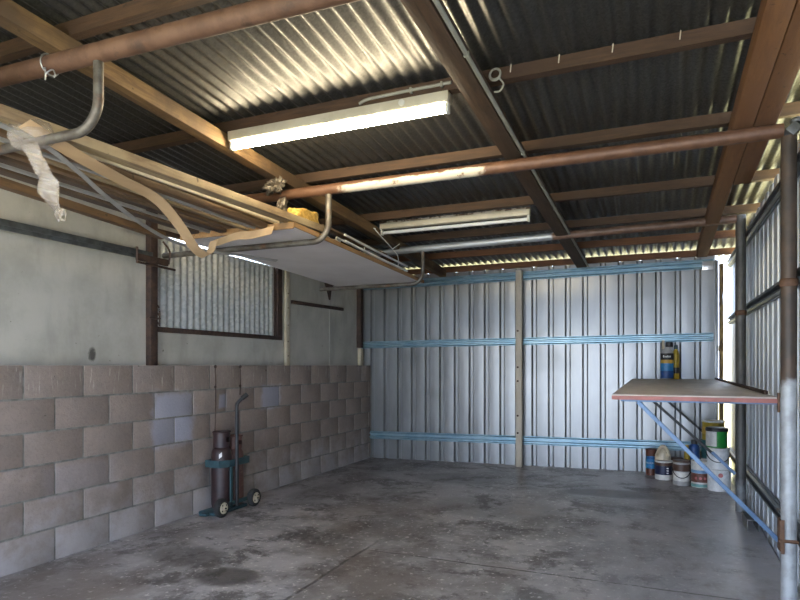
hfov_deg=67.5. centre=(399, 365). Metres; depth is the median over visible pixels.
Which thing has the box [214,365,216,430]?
wire
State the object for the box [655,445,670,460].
plastic jug
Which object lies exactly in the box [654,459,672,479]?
tub
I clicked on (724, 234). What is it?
purlin
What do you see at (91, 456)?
wall
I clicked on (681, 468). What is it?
tin
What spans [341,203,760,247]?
purlin
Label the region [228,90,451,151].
fluorescent light
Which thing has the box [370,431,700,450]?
girt
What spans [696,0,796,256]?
rafter
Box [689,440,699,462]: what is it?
plastic bottle
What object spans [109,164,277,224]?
board
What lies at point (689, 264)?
girt
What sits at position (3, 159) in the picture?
board
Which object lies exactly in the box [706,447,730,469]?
bucket
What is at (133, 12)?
purlin
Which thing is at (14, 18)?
rafter
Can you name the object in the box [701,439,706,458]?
tin
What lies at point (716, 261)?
trim
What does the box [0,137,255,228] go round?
board
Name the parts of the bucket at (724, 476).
lid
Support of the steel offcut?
on the floor
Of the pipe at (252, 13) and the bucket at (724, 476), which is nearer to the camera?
the pipe at (252, 13)
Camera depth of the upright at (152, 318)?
4.53 m
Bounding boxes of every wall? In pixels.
[0,163,360,365]
[0,366,370,576]
[363,256,715,471]
[730,134,799,592]
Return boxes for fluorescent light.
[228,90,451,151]
[380,207,530,235]
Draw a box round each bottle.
[660,340,673,378]
[673,345,679,378]
[684,445,689,459]
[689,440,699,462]
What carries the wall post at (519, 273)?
on the floor
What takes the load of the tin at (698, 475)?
on the floor
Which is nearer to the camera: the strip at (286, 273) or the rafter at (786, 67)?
the rafter at (786, 67)
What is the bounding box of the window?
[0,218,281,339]
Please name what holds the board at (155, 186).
on the hanger at (88, 125)
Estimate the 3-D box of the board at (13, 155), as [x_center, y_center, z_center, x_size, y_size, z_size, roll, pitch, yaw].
[-1.704,-0.940,2.736,0.040,0.102,2.607,0,0,27]
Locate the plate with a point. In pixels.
(706, 265)
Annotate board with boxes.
[0,103,324,232]
[0,118,289,222]
[0,128,266,228]
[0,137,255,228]
[0,142,248,230]
[0,155,225,232]
[0,163,209,232]
[0,167,198,233]
[0,176,165,238]
[2,122,279,222]
[2,152,231,228]
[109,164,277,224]
[321,224,387,255]
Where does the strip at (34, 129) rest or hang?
on the hanger at (88, 125)
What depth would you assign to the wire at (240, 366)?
5.34 m
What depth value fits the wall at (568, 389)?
7.00 m
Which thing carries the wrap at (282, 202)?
on the board at (268, 222)
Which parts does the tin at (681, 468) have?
lid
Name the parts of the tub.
lid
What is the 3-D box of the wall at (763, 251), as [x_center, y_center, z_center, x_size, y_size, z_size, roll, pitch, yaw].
[1.904,0.033,2.623,0.033,2.835,7.918,0,0,23]
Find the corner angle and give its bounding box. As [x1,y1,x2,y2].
[719,263,723,419]
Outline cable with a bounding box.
[359,81,451,104]
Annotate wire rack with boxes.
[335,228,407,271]
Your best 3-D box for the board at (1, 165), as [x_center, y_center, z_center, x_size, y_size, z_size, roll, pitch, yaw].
[-1.844,-0.935,2.850,0.022,0.094,2.603,0,0,26]
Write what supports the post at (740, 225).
on the floor
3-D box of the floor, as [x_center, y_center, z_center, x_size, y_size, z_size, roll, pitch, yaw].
[-0.257,1.238,2.984,4.210,0.165,8.890,0,0,23]
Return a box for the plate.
[702,261,712,269]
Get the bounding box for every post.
[516,270,522,466]
[735,214,746,511]
[777,116,799,599]
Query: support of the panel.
on the hanger at (328, 197)
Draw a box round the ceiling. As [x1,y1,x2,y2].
[0,0,799,269]
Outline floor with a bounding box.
[0,457,799,599]
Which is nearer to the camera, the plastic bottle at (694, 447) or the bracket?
the plastic bottle at (694, 447)
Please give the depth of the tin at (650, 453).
6.28 m
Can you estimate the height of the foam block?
0.185 m
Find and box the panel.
[180,222,423,286]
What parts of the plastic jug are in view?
handle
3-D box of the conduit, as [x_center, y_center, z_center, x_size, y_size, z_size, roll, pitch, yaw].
[0.480,-1.317,3.023,0.024,0.507,7.543,0,0,24]
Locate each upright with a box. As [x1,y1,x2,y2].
[146,210,160,365]
[357,289,362,347]
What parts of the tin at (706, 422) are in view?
lid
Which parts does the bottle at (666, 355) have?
label panel, label panel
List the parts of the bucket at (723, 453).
handle, lid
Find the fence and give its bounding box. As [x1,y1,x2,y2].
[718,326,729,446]
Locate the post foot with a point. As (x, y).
(360, 351)
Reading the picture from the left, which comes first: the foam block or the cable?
the foam block
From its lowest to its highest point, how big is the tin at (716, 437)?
0.184 m
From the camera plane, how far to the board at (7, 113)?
2.92 m
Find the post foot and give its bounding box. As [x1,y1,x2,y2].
[358,349,362,365]
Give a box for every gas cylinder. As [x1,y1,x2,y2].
[211,430,231,508]
[229,434,243,504]
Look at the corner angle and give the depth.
6.23 m
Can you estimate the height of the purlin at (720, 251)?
0.065 m
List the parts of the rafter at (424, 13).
cable coil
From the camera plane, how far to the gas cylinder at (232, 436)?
5.03 m
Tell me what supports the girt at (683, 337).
attached to the wall at (568, 389)
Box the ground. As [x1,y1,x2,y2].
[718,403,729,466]
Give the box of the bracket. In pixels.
[325,283,333,299]
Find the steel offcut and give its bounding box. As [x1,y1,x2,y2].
[742,511,758,531]
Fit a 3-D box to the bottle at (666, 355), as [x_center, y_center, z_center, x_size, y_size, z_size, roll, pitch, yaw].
[2.748,-0.058,6.165,0.124,0.400,0.090,0,0,23]
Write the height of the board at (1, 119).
0.069 m
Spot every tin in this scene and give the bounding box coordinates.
[646,448,655,475]
[671,457,683,478]
[672,459,690,485]
[691,459,706,487]
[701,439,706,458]
[702,419,724,439]
[705,426,728,447]
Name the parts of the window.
wall rail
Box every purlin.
[0,0,216,63]
[110,17,756,153]
[221,101,799,193]
[318,168,779,225]
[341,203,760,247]
[376,230,734,262]
[403,247,734,274]
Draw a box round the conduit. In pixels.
[432,0,588,266]
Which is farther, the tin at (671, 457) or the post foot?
the post foot
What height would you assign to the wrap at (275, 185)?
0.122 m
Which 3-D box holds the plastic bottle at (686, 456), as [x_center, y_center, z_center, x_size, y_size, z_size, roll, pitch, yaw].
[2.855,0.876,5.958,0.056,0.177,0.055,0,0,23]
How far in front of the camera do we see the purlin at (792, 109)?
3.73 m
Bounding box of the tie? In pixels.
[40,53,58,79]
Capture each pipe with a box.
[0,0,360,87]
[244,123,784,202]
[361,215,736,255]
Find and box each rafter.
[0,0,445,276]
[400,0,586,267]
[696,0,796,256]
[733,0,799,184]
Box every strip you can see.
[19,119,218,257]
[216,226,273,245]
[284,270,289,365]
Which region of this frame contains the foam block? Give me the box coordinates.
[287,208,319,232]
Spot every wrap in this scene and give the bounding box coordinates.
[262,175,286,195]
[276,197,287,222]
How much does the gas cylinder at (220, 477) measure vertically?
0.630 m
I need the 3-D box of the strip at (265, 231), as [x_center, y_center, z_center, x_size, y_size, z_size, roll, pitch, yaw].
[-0.999,-0.834,3.875,0.389,0.125,0.043,0,0,9]
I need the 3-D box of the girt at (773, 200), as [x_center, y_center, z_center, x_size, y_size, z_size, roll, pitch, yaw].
[1.875,-1.055,2.653,0.038,0.090,7.750,0,0,23]
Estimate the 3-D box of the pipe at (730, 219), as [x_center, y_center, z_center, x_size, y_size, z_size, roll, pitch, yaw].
[0.807,-1.149,5.597,4.101,0.114,0.067,0,0,23]
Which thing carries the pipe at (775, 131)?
on the post at (787, 542)
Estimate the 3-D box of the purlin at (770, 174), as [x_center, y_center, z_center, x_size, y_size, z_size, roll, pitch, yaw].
[0.721,-1.314,4.910,4.520,0.065,0.058,0,0,23]
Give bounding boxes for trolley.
[199,393,260,517]
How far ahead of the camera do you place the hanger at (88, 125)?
2.33 m
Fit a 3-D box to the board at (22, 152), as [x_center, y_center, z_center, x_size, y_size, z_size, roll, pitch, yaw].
[-1.645,-0.949,2.673,0.036,0.125,2.837,0,0,27]
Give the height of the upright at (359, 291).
0.870 m
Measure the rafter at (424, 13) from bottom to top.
0.574 m
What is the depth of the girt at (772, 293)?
4.11 m
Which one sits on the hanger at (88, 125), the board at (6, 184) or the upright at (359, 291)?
the board at (6, 184)
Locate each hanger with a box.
[0,60,103,154]
[162,194,331,258]
[319,251,424,290]
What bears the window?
in the wall at (62, 304)
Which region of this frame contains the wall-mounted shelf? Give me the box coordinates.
[612,378,779,541]
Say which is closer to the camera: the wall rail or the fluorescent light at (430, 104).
the fluorescent light at (430, 104)
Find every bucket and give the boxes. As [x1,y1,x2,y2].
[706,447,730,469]
[707,469,730,491]
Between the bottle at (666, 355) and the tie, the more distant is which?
the bottle at (666, 355)
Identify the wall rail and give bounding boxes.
[291,300,343,310]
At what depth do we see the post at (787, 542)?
3.01 m
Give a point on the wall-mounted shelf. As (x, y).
(717, 390)
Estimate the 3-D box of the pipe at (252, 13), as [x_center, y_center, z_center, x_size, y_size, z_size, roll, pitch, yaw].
[-0.680,-1.195,2.104,4.102,0.163,0.073,0,0,23]
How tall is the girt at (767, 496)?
0.090 m
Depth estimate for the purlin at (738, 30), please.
2.88 m
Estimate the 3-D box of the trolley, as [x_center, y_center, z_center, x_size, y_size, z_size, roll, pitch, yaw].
[-1.402,0.711,4.952,0.280,0.977,0.565,0,0,23]
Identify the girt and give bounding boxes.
[361,333,713,348]
[363,259,713,289]
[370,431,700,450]
[726,150,799,267]
[726,267,799,324]
[728,446,799,546]
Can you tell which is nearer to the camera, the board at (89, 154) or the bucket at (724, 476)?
the board at (89, 154)
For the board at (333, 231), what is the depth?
4.67 m
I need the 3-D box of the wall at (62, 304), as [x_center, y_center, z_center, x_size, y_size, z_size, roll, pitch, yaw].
[-2.050,-0.875,4.264,0.012,1.750,7.840,0,0,23]
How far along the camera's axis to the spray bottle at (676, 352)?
6.15 m
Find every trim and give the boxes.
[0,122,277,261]
[715,260,717,419]
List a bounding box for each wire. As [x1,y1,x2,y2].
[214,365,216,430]
[239,365,241,393]
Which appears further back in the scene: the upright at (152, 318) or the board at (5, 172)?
the upright at (152, 318)
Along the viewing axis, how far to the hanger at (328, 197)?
4.21 m
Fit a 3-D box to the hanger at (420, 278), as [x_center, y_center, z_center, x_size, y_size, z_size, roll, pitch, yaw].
[-0.300,-0.946,6.068,1.174,0.329,0.038,0,0,23]

